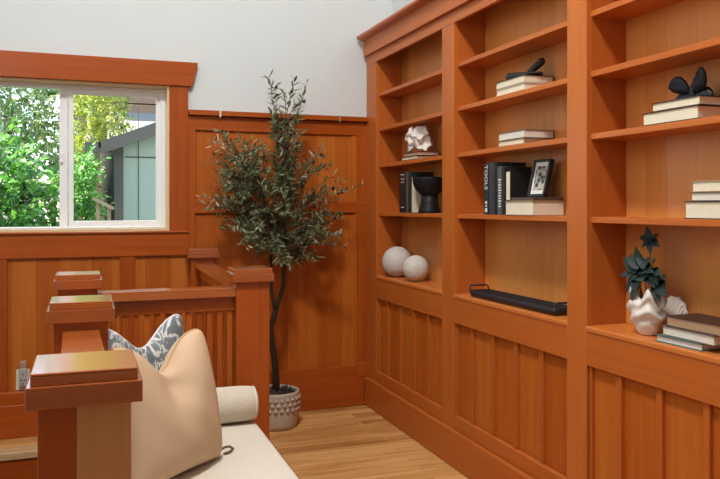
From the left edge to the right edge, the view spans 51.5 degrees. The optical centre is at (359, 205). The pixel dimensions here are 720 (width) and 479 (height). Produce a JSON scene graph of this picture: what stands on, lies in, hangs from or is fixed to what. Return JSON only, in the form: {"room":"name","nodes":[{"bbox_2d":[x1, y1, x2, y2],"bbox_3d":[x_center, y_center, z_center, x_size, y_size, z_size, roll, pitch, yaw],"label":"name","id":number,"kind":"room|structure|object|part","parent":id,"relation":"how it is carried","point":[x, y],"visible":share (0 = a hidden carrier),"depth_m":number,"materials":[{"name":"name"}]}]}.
{"room":"library","nodes":[
{"label":"library","id":0,"kind":"room"},
{"bbox_2d":[0,0,391,116],"bbox_3d":[-1.254,-0.825,4.556,3.265,4.750,0.180,0,0,-20],"label":"wall","id":1,"kind":"structure","parent":0,"point":[233,44],"depth_m":4.63,"materials":[{"name":"paint"}]},
{"bbox_2d":[16,369,29,389],"bbox_3d":[-1.903,0.980,4.211,0.072,0.116,0.010,0,0,-20],"label":"wall outlet","id":2,"kind":"object","parent":1,"relation":"attached to","point":[18,387],"visible":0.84,"depth_m":4.20,"materials":[{"name":"beige plastic"}]},
{"bbox_2d":[19,360,26,385],"bbox_3d":[-1.892,0.940,4.191,0.040,0.140,0.036,0,0,-20],"label":"night light","id":3,"kind":"object","parent":2,"relation":"attached to","point":[23,364],"visible":0.98,"depth_m":4.18,"materials":[{"name":"grey plastic"}]},
{"bbox_2d":[20,360,26,368],"bbox_3d":[-1.892,0.890,4.191,0.036,0.041,0.029,0,0,-20],"label":"diffuser","id":4,"kind":"object","parent":3,"relation":"attached to","point":[23,364],"depth_m":4.18,"materials":[{"name":"clear plastic"}]},
{"bbox_2d":[0,77,168,232],"bbox_3d":[-1.721,-0.287,4.371,1.160,0.870,0.208,0,0,-20],"label":"window","id":5,"kind":"structure","parent":1,"relation":"in","point":[67,89],"depth_m":4.40,"materials":[{"name":"white wood"}]},
{"bbox_3d":[-1.470,-0.282,4.485,0.527,0.816,0.035,0,0,-20],"label":"sliding sash","id":6,"kind":"part","parent":5,"relation":"part of","materials":[{"name":"white plastic"}]},
{"bbox_2d":[0,50,197,258],"bbox_3d":[-1.690,-0.285,4.277,1.494,1.162,0.046,0,0,-20],"label":"trim","id":7,"kind":"structure","parent":1,"relation":"attached to","point":[178,76],"depth_m":4.36,"materials":[{"name":"brown wood"}]},
{"bbox_2d":[0,116,366,392],"bbox_3d":[-1.303,0.249,4.428,2.885,1.591,0.026,0,0,-20],"label":"trim","id":8,"kind":"structure","parent":1,"relation":"attached to","point":[127,263],"depth_m":4.64,"materials":[{"name":"brown wood"}]},
{"bbox_2d":[0,362,366,439],"bbox_3d":[-1.298,1.163,4.413,2.885,0.275,0.058,0,0,-20],"label":"baseboard","id":9,"kind":"structure","parent":1,"relation":"attached to","point":[334,386],"depth_m":4.76,"materials":[{"name":"brown wood"}]},
{"bbox_2d":[7,115,364,391],"bbox_3d":[-1.307,0.290,4.438,2.885,1.700,0.010,0,0,-20],"label":"wall paneling","id":10,"kind":"structure","parent":1,"relation":"attached to","point":[314,325],"depth_m":4.69,"materials":[{"name":"brown wood"}]},
{"bbox_2d":[188,109,367,122],"bbox_3d":[-0.489,-0.565,4.707,1.165,0.030,0.060,0,0,-20],"label":"trim","id":11,"kind":"structure","parent":1,"relation":"attached to","point":[190,112],"depth_m":4.64,"materials":[{"name":"brown wood"}]},
{"bbox_2d":[351,135,356,364],"bbox_3d":[-0.042,0.291,4.892,0.037,1.507,0.020,0,0,-20],"label":"trim","id":12,"kind":"structure","parent":1,"relation":"attached to","point":[353,137],"depth_m":4.89,"materials":[{"name":"brown wood"}]},
{"bbox_2d":[0,405,468,478],"bbox_3d":[0.253,1.425,0.422,3.065,0.250,8.620,0,0,-20],"label":"floor","id":13,"kind":"structure","parent":0,"point":[352,442],"depth_m":4.02,"materials":[{"name":"brown wood"}]},
{"bbox_2d":[0,458,36,478],"bbox_3d":[-1.524,1.435,3.378,1.750,0.210,1.272,0,0,-20],"label":"stair riser","id":14,"kind":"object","parent":13,"relation":"attached to","point":[21,468],"depth_m":3.94,"materials":[{"name":"brown wood"}]},
{"bbox_2d":[0,444,36,460],"bbox_3d":[-1.761,1.315,3.999,1.730,0.038,0.120,0,0,-20],"label":"stair tread","id":15,"kind":"structure","parent":13,"relation":"attached to","point":[25,451],"depth_m":3.94,"materials":[{"name":"brown wood"}]},
{"bbox_2d":[25,247,273,478],"bbox_3d":[-0.719,0.777,2.836,0.888,1.046,3.404,0,0,-20],"label":"stair railing","id":16,"kind":"object","parent":13,"relation":"on","point":[82,393],"visible":0.74,"depth_m":1.97,"materials":[{"name":"brown wood"}]},
{"bbox_3d":[-1.069,0.803,2.830,0.137,0.993,0.137,0,0,-20],"label":"newel post","id":17,"kind":"part","parent":16,"relation":"part of","materials":[{"name":"brown wood"}]},
{"bbox_3d":[-0.764,0.803,2.047,0.137,0.993,0.137,0,0,-20],"label":"newel post","id":18,"kind":"part","parent":16,"relation":"part of","materials":[{"name":"brown wood"}]},
{"bbox_3d":[-0.607,0.348,1.636,0.092,0.036,0.746,0,0,-21],"label":"rail","id":19,"kind":"part","parent":16,"relation":"part of","materials":[{"name":"brown wood"}]},
{"bbox_3d":[-0.451,0.803,1.225,0.137,0.993,0.137,0,0,-20],"label":"newel post","id":20,"kind":"part","parent":16,"relation":"part of","materials":[{"name":"brown wood"}]},
{"bbox_3d":[-0.762,0.348,2.958,0.529,0.036,0.092,0,0,-22],"label":"rail","id":21,"kind":"part","parent":16,"relation":"part of","materials":[{"name":"brown wood"}]},
{"bbox_3d":[-0.762,0.395,2.958,0.529,0.059,0.038,0,0,-22],"label":"sub rail","id":22,"kind":"part","parent":16,"relation":"part of","materials":[{"name":"brown wood"}]},
{"bbox_3d":[-0.953,0.803,4.495,0.137,0.993,0.101,0,0,-20],"label":"newel post","id":23,"kind":"part","parent":16,"relation":"part of","materials":[{"name":"brown wood"}]},
{"bbox_3d":[-0.709,0.395,3.800,0.038,0.059,1.359,0,0,-20],"label":"sub rail","id":24,"kind":"part","parent":16,"relation":"part of","materials":[{"name":"brown wood"}]},
{"bbox_3d":[-0.709,0.348,3.800,0.104,0.036,1.360,0,0,-20],"label":"rail","id":25,"kind":"part","parent":16,"relation":"part of","materials":[{"name":"brown wood"}]},
{"bbox_3d":[-0.458,0.803,3.095,0.137,0.993,0.137,0,0,-20],"label":"newel post","id":26,"kind":"part","parent":16,"relation":"part of","materials":[{"name":"brown wood"}]},
{"bbox_2d":[197,70,362,430],"bbox_3d":[-0.477,0.246,4.422,1.006,2.107,0.539,0,0,-27],"label":"tree","id":27,"kind":"object","parent":13,"relation":"on","point":[284,400],"visible":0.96,"depth_m":4.39,"materials":[{"name":"green plant"}]},
{"bbox_3d":[-0.495,1.192,4.407,0.292,0.216,0.291,0,0,-20],"label":"pot","id":28,"kind":"part","parent":27,"relation":"part of","materials":[{"name":"ceramic"}]},
{"bbox_2d":[357,0,719,478],"bbox_3d":[0.686,0.097,3.317,0.262,2.407,3.423,0,0,-20],"label":"bookcase","id":29,"kind":"object","parent":13,"relation":"on","point":[493,390],"visible":0.97,"depth_m":3.12,"materials":[{"name":"brown wood"}]},
{"bbox_3d":[0.681,-1.093,3.315,0.250,0.029,3.422,0,0,-20],"label":"cornice","id":30,"kind":"part","parent":29,"relation":"part of","materials":[{"name":"brown wood"}]},
{"bbox_2d":[382,246,410,276],"bbox_3d":[0.231,0.345,4.631,0.188,0.188,0.188,0,0,-20],"label":"sphere","id":31,"kind":"object","parent":29,"relation":"on","point":[393,259],"visible":0.81,"depth_m":4.56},
{"bbox_2d":[399,172,405,212],"bbox_3d":[0.315,-0.080,4.428,0.136,0.238,0.096,0,0,-20],"label":"book","id":32,"kind":"object","parent":29,"relation":"on","point":[402,176],"visible":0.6,"depth_m":4.41,"materials":[{"name":"black paper"}]},
{"bbox_2d":[406,172,408,212],"bbox_3d":[0.338,-0.080,4.364,0.135,0.238,0.036,0,0,-20],"label":"book","id":33,"kind":"object","parent":29,"relation":"on","point":[407,173],"visible":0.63,"depth_m":4.34,"materials":[{"name":"grey paper"}]},
{"bbox_3d":[0.345,0.451,4.330,0.183,0.022,0.947,0,0,-20],"label":"sill","id":34,"kind":"part","parent":29,"relation":"part of","materials":[{"name":"brown wood"}]},
{"bbox_3d":[0.273,1.081,4.303,0.022,0.070,0.943,0,0,-20],"label":"rail","id":35,"kind":"part","parent":29,"relation":"part of","materials":[{"name":"brown wood"}]},
{"bbox_3d":[0.273,0.523,4.303,0.022,0.124,0.943,0,0,-20],"label":"apron rail","id":36,"kind":"part","parent":29,"relation":"part of","materials":[{"name":"brown wood"}]},
{"bbox_3d":[0.356,0.051,4.334,0.159,0.022,0.949,0,0,-20],"label":"shelf","id":37,"kind":"part","parent":29,"relation":"part of","materials":[{"name":"brown wood"}]},
{"bbox_3d":[0.356,-0.255,4.334,0.159,0.022,0.949,0,0,-20],"label":"shelf","id":38,"kind":"part","parent":29,"relation":"part of","materials":[{"name":"brown wood"}]},
{"bbox_3d":[0.356,-0.485,4.334,0.159,0.022,0.949,0,0,-20],"label":"shelf","id":39,"kind":"part","parent":29,"relation":"part of","materials":[{"name":"brown wood"}]},
{"bbox_3d":[0.356,-0.707,4.334,0.159,0.022,0.949,0,0,-20],"label":"shelf","id":40,"kind":"part","parent":29,"relation":"part of","materials":[{"name":"brown wood"}]},
{"bbox_3d":[0.290,0.835,4.310,0.010,0.530,0.940,0,0,-20],"label":"panel","id":41,"kind":"part","parent":29,"relation":"part of","materials":[{"name":"brown wood"}]},
{"bbox_2d":[403,255,428,280],"bbox_3d":[0.325,0.363,4.349,0.152,0.152,0.152,0,0,-20],"label":"sphere","id":42,"kind":"object","parent":29,"relation":"on","point":[415,267],"visible":1,"depth_m":4.29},
{"bbox_2d":[401,155,432,160],"bbox_3d":[0.349,-0.277,4.343,0.148,0.020,0.218,0,0,-20],"label":"book","id":43,"kind":"object","parent":29,"relation":"on","point":[415,156],"visible":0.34,"depth_m":4.25,"materials":[{"name":"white paper"}]},
{"bbox_2d":[404,151,439,156],"bbox_3d":[0.355,-0.297,4.325,0.140,0.022,0.197,0,0,-20],"label":"book","id":44,"kind":"object","parent":43,"relation":"on","point":[423,153],"visible":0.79,"depth_m":4.25,"materials":[{"name":"brown paper"}]},
{"bbox_2d":[405,126,433,152],"bbox_3d":[0.337,-0.385,4.294,0.179,0.155,0.150,0,0,18],"label":"sculpture","id":45,"kind":"object","parent":44,"relation":"on","point":[421,140],"visible":0.99,"depth_m":4.26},
{"bbox_2d":[409,172,432,212],"bbox_3d":[0.354,-0.079,4.327,0.140,0.236,0.039,0,0,-20],"label":"book","id":46,"kind":"object","parent":29,"relation":"on","point":[414,196],"visible":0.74,"depth_m":4.30,"materials":[{"name":"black paper"}]},
{"bbox_3d":[0.361,-0.055,4.309,0.135,0.183,0.001,0,0,-20],"label":"jacket panel","id":47,"kind":"part","parent":46,"relation":"part of","materials":[{"name":"beige paper"}]},
{"bbox_3d":[0.437,-0.280,4.363,0.014,1.440,0.940,0,0,-20],"label":"panel","id":48,"kind":"part","parent":29,"relation":"part of","materials":[{"name":"brown wood"}]},
{"bbox_2d":[412,177,441,212],"bbox_3d":[0.389,-0.060,4.187,0.190,0.200,0.190,0,0,-20],"label":"footed bowl","id":49,"kind":"object","parent":29,"relation":"on","point":[429,188],"visible":0.91,"depth_m":4.13,"materials":[{"name":"black ceramic"}]},
{"bbox_2d":[412,177,441,194],"bbox_3d":[0.389,-0.110,4.187,0.190,0.102,0.190,0,0,-20],"label":"basin","id":50,"kind":"object","parent":49,"relation":"in","point":[423,185],"depth_m":4.11,"materials":[{"name":"black ceramic"}]},
{"bbox_3d":[0.629,-0.997,3.328,0.021,0.160,3.362,0,0,-20],"label":"head rail","id":51,"kind":"part","parent":29,"relation":"part of","materials":[{"name":"brown wood"}]},
{"bbox_2d":[484,164,488,214],"bbox_3d":[0.654,-0.079,3.504,0.141,0.236,0.042,0,0,-20],"label":"book","id":52,"kind":"object","parent":29,"relation":"on","point":[486,166],"visible":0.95,"depth_m":3.48,"materials":[{"name":"black paper"}]},
{"bbox_2d":[489,163,494,214],"bbox_3d":[0.672,-0.080,3.456,0.140,0.238,0.057,0,0,-20],"label":"book","id":53,"kind":"object","parent":29,"relation":"on","point":[491,165],"visible":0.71,"depth_m":3.43,"materials":[{"name":"grey paper"}]},
{"bbox_2d":[497,166,515,214],"bbox_3d":[0.696,-0.070,3.390,0.141,0.218,0.043,0,0,-20],"label":"book","id":54,"kind":"object","parent":29,"relation":"on","point":[500,168],"visible":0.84,"depth_m":3.36,"materials":[{"name":"grey paper"}]},
{"bbox_2d":[498,179,500,206],"bbox_3d":[0.630,-0.059,3.366,0.001,0.126,0.026,0,0,-20],"label":"print","id":55,"kind":"object","parent":54,"relation":"attached to","point":[499,180],"depth_m":3.37,"materials":[{"name":"white"}]},
{"bbox_2d":[495,162,524,214],"bbox_3d":[0.690,-0.081,3.421,0.150,0.240,0.016,0,0,-20],"label":"book","id":56,"kind":"object","parent":29,"relation":"on","point":[497,164],"visible":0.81,"depth_m":3.40,"materials":[{"name":"black paper"}]},
{"bbox_3d":[0.713,0.451,3.322,0.183,0.022,0.943,0,0,-20],"label":"sill","id":57,"kind":"part","parent":29,"relation":"part of","materials":[{"name":"brown wood"}]},
{"bbox_3d":[0.641,1.081,3.295,0.022,0.070,0.939,0,0,-20],"label":"rail","id":58,"kind":"part","parent":29,"relation":"part of","materials":[{"name":"brown wood"}]},
{"bbox_3d":[0.641,0.523,3.295,0.022,0.124,0.939,0,0,-20],"label":"apron rail","id":59,"kind":"part","parent":29,"relation":"part of","materials":[{"name":"brown wood"}]},
{"bbox_3d":[0.724,0.051,3.326,0.159,0.022,0.945,0,0,-20],"label":"shelf","id":60,"kind":"part","parent":29,"relation":"part of","materials":[{"name":"brown wood"}]},
{"bbox_3d":[0.724,-0.255,3.326,0.159,0.022,0.945,0,0,-20],"label":"shelf","id":61,"kind":"part","parent":29,"relation":"part of","materials":[{"name":"brown wood"}]},
{"bbox_3d":[0.724,-0.485,3.326,0.159,0.022,0.945,0,0,-20],"label":"shelf","id":62,"kind":"part","parent":29,"relation":"part of","materials":[{"name":"brown wood"}]},
{"bbox_3d":[0.724,-0.707,3.326,0.159,0.022,0.945,0,0,-20],"label":"shelf","id":63,"kind":"part","parent":29,"relation":"part of","materials":[{"name":"brown wood"}]},
{"bbox_3d":[0.658,0.835,3.302,0.010,0.530,0.936,0,0,-20],"label":"panel","id":64,"kind":"part","parent":29,"relation":"part of","materials":[{"name":"brown wood"}]},
{"bbox_2d":[503,167,531,214],"bbox_3d":[0.708,-0.068,3.358,0.140,0.215,0.019,0,0,-20],"label":"book","id":65,"kind":"object","parent":29,"relation":"on","point":[505,169],"visible":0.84,"depth_m":3.33,"materials":[{"name":"black paper"}]},
{"bbox_2d":[469,284,566,315],"bbox_3d":[0.705,0.411,3.322,0.124,0.056,0.721,0,0,-20],"label":"serving tray","id":66,"kind":"object","parent":29,"relation":"on","point":[528,303],"visible":0.8,"depth_m":3.29,"materials":[{"name":"metal"}]},
{"bbox_3d":[0.584,0.401,3.652,0.109,0.036,0.019,0,0,-20],"label":"handle","id":67,"kind":"part","parent":66,"relation":"part of","materials":[{"name":"metal"}]},
{"bbox_3d":[0.825,0.401,2.993,0.109,0.036,0.019,0,0,-20],"label":"handle","id":68,"kind":"part","parent":66,"relation":"part of","materials":[{"name":"metal"}]},
{"bbox_2d":[496,82,545,96],"bbox_3d":[0.725,-0.511,3.305,0.143,0.030,0.237,0,0,-20],"label":"book","id":69,"kind":"object","parent":29,"relation":"on","point":[524,85],"visible":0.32,"depth_m":3.24,"materials":[{"name":"beige paper"}]},
{"bbox_2d":[496,74,553,89],"bbox_3d":[0.727,-0.543,3.309,0.150,0.034,0.236,0,0,-20],"label":"book","id":70,"kind":"object","parent":69,"relation":"on","point":[522,78],"visible":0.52,"depth_m":3.22,"materials":[{"name":"beige paper"}]},
{"bbox_2d":[506,58,544,79],"bbox_3d":[0.731,-0.600,3.282,0.080,0.078,0.215,0,0,-26],"label":"knot sculpture","id":71,"kind":"object","parent":70,"relation":"on","point":[540,62],"visible":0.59,"depth_m":3.23,"materials":[{"name":"metal"}]},
{"bbox_2d":[498,138,550,146],"bbox_3d":[0.726,-0.279,3.306,0.141,0.025,0.210,0,0,-20],"label":"book","id":72,"kind":"object","parent":29,"relation":"on","point":[519,140],"visible":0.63,"depth_m":3.22,"materials":[{"name":"beige paper"}]},
{"bbox_2d":[498,129,553,141],"bbox_3d":[0.731,-0.309,3.300,0.151,0.036,0.216,0,0,-20],"label":"book","id":73,"kind":"object","parent":72,"relation":"on","point":[523,133],"visible":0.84,"depth_m":3.21,"materials":[{"name":"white paper"}]},
{"bbox_3d":[0.804,-0.280,3.355,0.014,1.440,0.936,0,0,-20],"label":"panel","id":74,"kind":"part","parent":29,"relation":"part of","materials":[{"name":"brown wood"}]},
{"bbox_2d":[505,201,563,214],"bbox_3d":[0.753,0.009,3.233,0.156,0.061,0.222,0,0,-20],"label":"book","id":75,"kind":"object","parent":29,"relation":"on","point":[512,207],"visible":0.99,"depth_m":3.15,"materials":[{"name":"beige paper"}]},
{"bbox_2d":[506,171,531,200],"bbox_3d":[0.721,-0.089,3.330,0.140,0.132,0.039,0,0,-20],"label":"book","id":76,"kind":"object","parent":75,"relation":"on","point":[517,182],"visible":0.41,"depth_m":3.30,"materials":[{"name":"black paper"}]},
{"bbox_2d":[511,197,562,200],"bbox_3d":[0.760,-0.029,3.218,0.148,0.014,0.174,0,0,-20],"label":"book","id":77,"kind":"object","parent":75,"relation":"on","point":[526,198],"visible":0.98,"depth_m":3.15,"materials":[{"name":"brown paper"}]},
{"bbox_2d":[527,158,554,196],"bbox_3d":[0.773,-0.114,3.195,0.061,0.175,0.112,0,0,-26],"label":"photo frame","id":78,"kind":"object","parent":77,"relation":"on","point":[541,174],"visible":0.88,"depth_m":3.19,"materials":[{"name":"black"}]},
{"bbox_2d":[533,166,546,189],"bbox_3d":[0.771,-0.119,3.194,0.028,0.103,0.066,0,0,-26],"label":"print","id":79,"kind":"object","parent":78,"relation":"attached to","point":[539,172],"depth_m":3.19},
{"bbox_3d":[1.086,-0.707,2.333,0.159,0.022,0.947,0,0,-20],"label":"shelf","id":80,"kind":"part","parent":29,"relation":"part of","materials":[{"name":"brown wood"}]},
{"bbox_2d":[626,286,667,335],"bbox_3d":[0.981,0.357,2.553,0.108,0.164,0.154,0,0,-20],"label":"vase","id":81,"kind":"object","parent":29,"relation":"on","point":[647,313],"visible":0.93,"depth_m":2.50,"materials":[{"name":"white ceramic"}]},
{"bbox_2d":[620,226,667,301],"bbox_3d":[0.963,0.240,2.519,0.058,0.350,0.215,0,0,-20],"label":"leaf sprig","id":82,"kind":"object","parent":81,"relation":"in","point":[639,269],"visible":0.92,"depth_m":2.52,"materials":[{"name":"green plant"}]},
{"bbox_3d":[1.075,0.451,2.329,0.183,0.022,0.945,0,0,-20],"label":"sill","id":83,"kind":"part","parent":29,"relation":"part of","materials":[{"name":"brown wood"}]},
{"bbox_3d":[1.003,0.523,2.302,0.022,0.124,0.941,0,0,-20],"label":"apron rail","id":84,"kind":"part","parent":29,"relation":"part of","materials":[{"name":"brown wood"}]},
{"bbox_3d":[1.086,0.051,2.333,0.159,0.022,0.947,0,0,-20],"label":"shelf","id":85,"kind":"part","parent":29,"relation":"part of","materials":[{"name":"brown wood"}]},
{"bbox_3d":[1.086,-0.255,2.333,0.159,0.022,0.947,0,0,-20],"label":"shelf","id":86,"kind":"part","parent":29,"relation":"part of","materials":[{"name":"brown wood"}]},
{"bbox_3d":[1.086,-0.485,2.333,0.159,0.022,0.947,0,0,-20],"label":"shelf","id":87,"kind":"part","parent":29,"relation":"part of","materials":[{"name":"brown wood"}]},
{"bbox_3d":[1.020,0.835,2.308,0.010,0.530,0.938,0,0,-20],"label":"panel","id":88,"kind":"part","parent":29,"relation":"part of","materials":[{"name":"brown wood"}]},
{"bbox_3d":[1.167,-0.280,2.362,0.014,1.440,0.938,0,0,-20],"label":"panel","id":89,"kind":"part","parent":29,"relation":"part of","materials":[{"name":"brown wood"}]},
{"bbox_2d":[661,296,688,324],"bbox_3d":[1.065,0.371,2.544,0.040,0.127,0.122,0,0,-20],"label":"scallop shell","id":90,"kind":"object","parent":29,"relation":"on","point":[675,305],"visible":0.41,"depth_m":2.53,"materials":[{"name":"white ceramic"}]},
{"bbox_2d":[642,105,719,125],"bbox_3d":[1.056,-0.287,2.409,0.151,0.042,0.242,0,0,-20],"label":"book","id":91,"kind":"object","parent":29,"relation":"on","point":[694,111],"visible":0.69,"depth_m":2.34,"materials":[{"name":"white paper"}]},
{"bbox_2d":[652,95,719,111],"bbox_3d":[1.065,-0.323,2.388,0.148,0.029,0.206,0,0,-20],"label":"book","id":92,"kind":"object","parent":91,"relation":"on","point":[698,99],"visible":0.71,"depth_m":2.32,"materials":[{"name":"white paper"}]},
{"bbox_2d":[668,67,713,98],"bbox_3d":[1.057,-0.385,2.388,0.044,0.101,0.181,0,0,-20],"label":"sculpture","id":93,"kind":"object","parent":92,"relation":"on","point":[678,85],"visible":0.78,"depth_m":2.37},
{"bbox_2d":[655,334,719,350],"bbox_3d":[1.062,0.428,2.368,0.142,0.022,0.191,0,0,-22],"label":"book","id":94,"kind":"object","parent":29,"relation":"on","point":[666,339],"visible":0.45,"depth_m":2.32,"materials":[{"name":"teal paper"}]},
{"bbox_2d":[662,325,719,345],"bbox_3d":[1.077,0.402,2.341,0.132,0.030,0.220,0,0,-19],"label":"book","id":95,"kind":"object","parent":94,"relation":"on","point":[711,340],"visible":0.68,"depth_m":2.30,"materials":[{"name":"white paper"}]},
{"bbox_2d":[666,313,719,336],"bbox_3d":[1.089,0.369,2.321,0.133,0.034,0.235,0,0,-20],"label":"book","id":96,"kind":"object","parent":95,"relation":"on","point":[696,322],"visible":1,"depth_m":2.32,"materials":[{"name":"brown paper"}]},
{"bbox_2d":[684,201,719,218],"bbox_3d":[1.119,0.013,2.236,0.151,0.054,0.235,0,0,-20],"label":"book","id":97,"kind":"object","parent":29,"relation":"on","point":[694,209],"visible":1,"depth_m":2.25,"materials":[{"name":"beige paper"}]},
{"bbox_2d":[690,192,719,200],"bbox_3d":[1.122,-0.029,2.228,0.146,0.027,0.207,0,0,-20],"label":"book","id":98,"kind":"object","parent":97,"relation":"on","point":[696,196],"visible":0.97,"depth_m":2.25,"materials":[{"name":"brown paper"}]},
{"bbox_2d":[691,180,719,191],"bbox_3d":[1.122,-0.059,2.223,0.144,0.034,0.208,0,0,-20],"label":"book","id":99,"kind":"object","parent":98,"relation":"on","point":[709,185],"visible":0.97,"depth_m":2.24,"materials":[{"name":"beige paper"}]},
{"bbox_3d":[-0.437,1.117,2.156,0.545,0.366,1.510,0,0,-20],"label":"bench","id":100,"kind":"object","parent":13,"relation":"on","visible":0},
{"bbox_2d":[170,419,298,478],"bbox_3d":[-0.432,0.881,2.158,0.557,0.106,1.510,0,0,-20],"label":"seat cushion","id":101,"kind":"object","parent":100,"relation":"on","point":[253,456],"visible":0.34,"depth_m":2.43,"materials":[{"name":"beige fabric"}]},
{"bbox_2d":[108,314,182,370],"bbox_3d":[-0.728,0.610,2.537,0.124,0.437,0.408,0,0,25],"label":"throw pillow","id":102,"kind":"object","parent":101,"relation":"on","point":[155,351],"visible":0.19,"depth_m":2.58,"materials":[{"name":"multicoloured fabric"}]},
{"bbox_2d":[109,329,221,478],"bbox_3d":[-0.592,0.618,2.303,0.207,0.419,0.420,0,0,27],"label":"throw pillow","id":103,"kind":"object","parent":101,"relation":"on","point":[176,429],"visible":0.73,"depth_m":2.24,"materials":[{"name":"beige fabric"}]},
{"bbox_2d":[222,445,233,454],"bbox_3d":[-0.449,0.825,2.519,0.052,0.012,0.077,0,0,-20],"label":"cord","id":104,"kind":"object","parent":101,"relation":"on","point":[229,446],"visible":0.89,"depth_m":2.52,"materials":[{"name":"brown leather"}]},
{"bbox_2d":[216,386,258,423],"bbox_3d":[-0.657,0.760,2.796,0.552,0.136,0.136,0,0,-20],"label":"bolster pillow","id":105,"kind":"object","parent":101,"relation":"on","point":[236,403],"visible":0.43,"depth_m":2.81,"materials":[{"name":"fabric"}]},
{"bbox_2d":[392,0,659,330],"bbox_3d":[1.740,-0.825,0.964,0.100,4.750,8.620,0,0,-20],"label":"wall","id":106,"kind":"structure","parent":0,"point":[397,5],"depth_m":4.88,"materials":[{"name":"paint"}]},
{"label":"outside","id":107,"kind":"structure","parent":0,"visible":0},
{"bbox_3d":[-6.646,2.050,18.226,28.000,0.300,29.200,0,0,-20],"label":"ground","id":108,"kind":"structure","parent":107,"visible":0},
{"bbox_2d":[0,104,58,226],"bbox_3d":[-3.399,0.511,6.086,2.151,2.780,1.740,0,0,-17],"label":"bush","id":109,"kind":"object","parent":108,"relation":"on","point":[19,215],"visible":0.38,"depth_m":6.10,"materials":[{"name":"green plant"}]},
{"bbox_3d":[-2.906,0.849,6.285,0.190,2.104,0.055,0,0,-20],"label":"stem","id":110,"kind":"part","parent":109,"relation":"part of","materials":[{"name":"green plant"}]},
{"bbox_2d":[0,88,58,226],"bbox_3d":[-9.492,-1.016,17.253,7.602,6.152,2.723,0,0,-20],"label":"hedge","id":111,"kind":"object","parent":108,"relation":"on","point":[46,123],"visible":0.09,"depth_m":17.52,"materials":[{"name":"green plant"}]},
{"bbox_2d":[0,87,81,222],"bbox_3d":[-4.933,-0.213,8.814,3.106,4.230,1.532,0,0,-20],"label":"tree","id":112,"kind":"object","parent":108,"relation":"on","point":[8,90],"visible":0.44,"depth_m":9.06,"materials":[{"name":"green plant"}]},
{"bbox_2d":[49,142,117,222],"bbox_3d":[-2.522,0.658,6.810,0.610,2.483,0.938,0,0,-20],"label":"bush","id":113,"kind":"object","parent":108,"relation":"on","point":[86,177],"visible":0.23,"depth_m":6.70,"materials":[{"name":"green plant"}]},
{"bbox_2d":[55,90,135,218],"bbox_3d":[-3.936,-0.430,11.104,1.232,4.661,1.499,0,0,-20],"label":"tree","id":114,"kind":"object","parent":108,"relation":"on","point":[88,107],"visible":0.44,"depth_m":10.90,"materials":[{"name":"green plant"}]},
{"bbox_2d":[92,197,113,220],"bbox_3d":[-2.192,0.910,6.359,0.181,1.980,0.090,0,0,-20],"label":"rail","id":115,"kind":"object","parent":108,"relation":"on","point":[98,202],"visible":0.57,"depth_m":6.35,"materials":[{"name":"beige wood"}]},
{"bbox_3d":[-2.237,0.930,6.369,0.030,1.940,0.040,0,0,-20],"label":"post","id":116,"kind":"part","parent":115,"relation":"part of","materials":[{"name":"beige wood"}]},
{"bbox_3d":[-2.185,-0.023,6.340,0.181,0.114,0.050,0,0,-20],"label":"handrail","id":117,"kind":"part","parent":115,"relation":"part of","materials":[{"name":"beige wood"}]},
{"bbox_3d":[-2.152,0.950,6.400,0.030,1.900,0.040,0,0,-20],"label":"post","id":118,"kind":"part","parent":115,"relation":"part of","materials":[{"name":"beige wood"}]},
{"bbox_2d":[100,152,114,220],"bbox_3d":[-2.469,0.689,7.317,0.162,2.423,0.128,0,0,-20],"label":"trunk","id":119,"kind":"object","parent":108,"relation":"on","point":[109,163],"visible":0.3,"depth_m":7.26,"materials":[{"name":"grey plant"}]},
{"bbox_2d":[74,95,155,219],"bbox_3d":[-2.038,-0.950,15.223,8.200,5.700,4.800,0,0,-20],"label":"neighbor house","id":120,"kind":"structure","parent":108,"relation":"on","point":[146,106],"depth_m":13.25,"materials":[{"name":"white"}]},
{"bbox_2d":[85,109,155,220],"bbox_3d":[-1.814,0.354,9.238,2.980,3.092,3.000,0,0,-20],"label":"neighboring house","id":121,"kind":"structure","parent":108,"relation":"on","point":[134,151],"depth_m":7.66,"materials":[{"name":"grey painted siding"},{"name":"pale green painted panel"},{"name":"grey roofing"}]}
]}

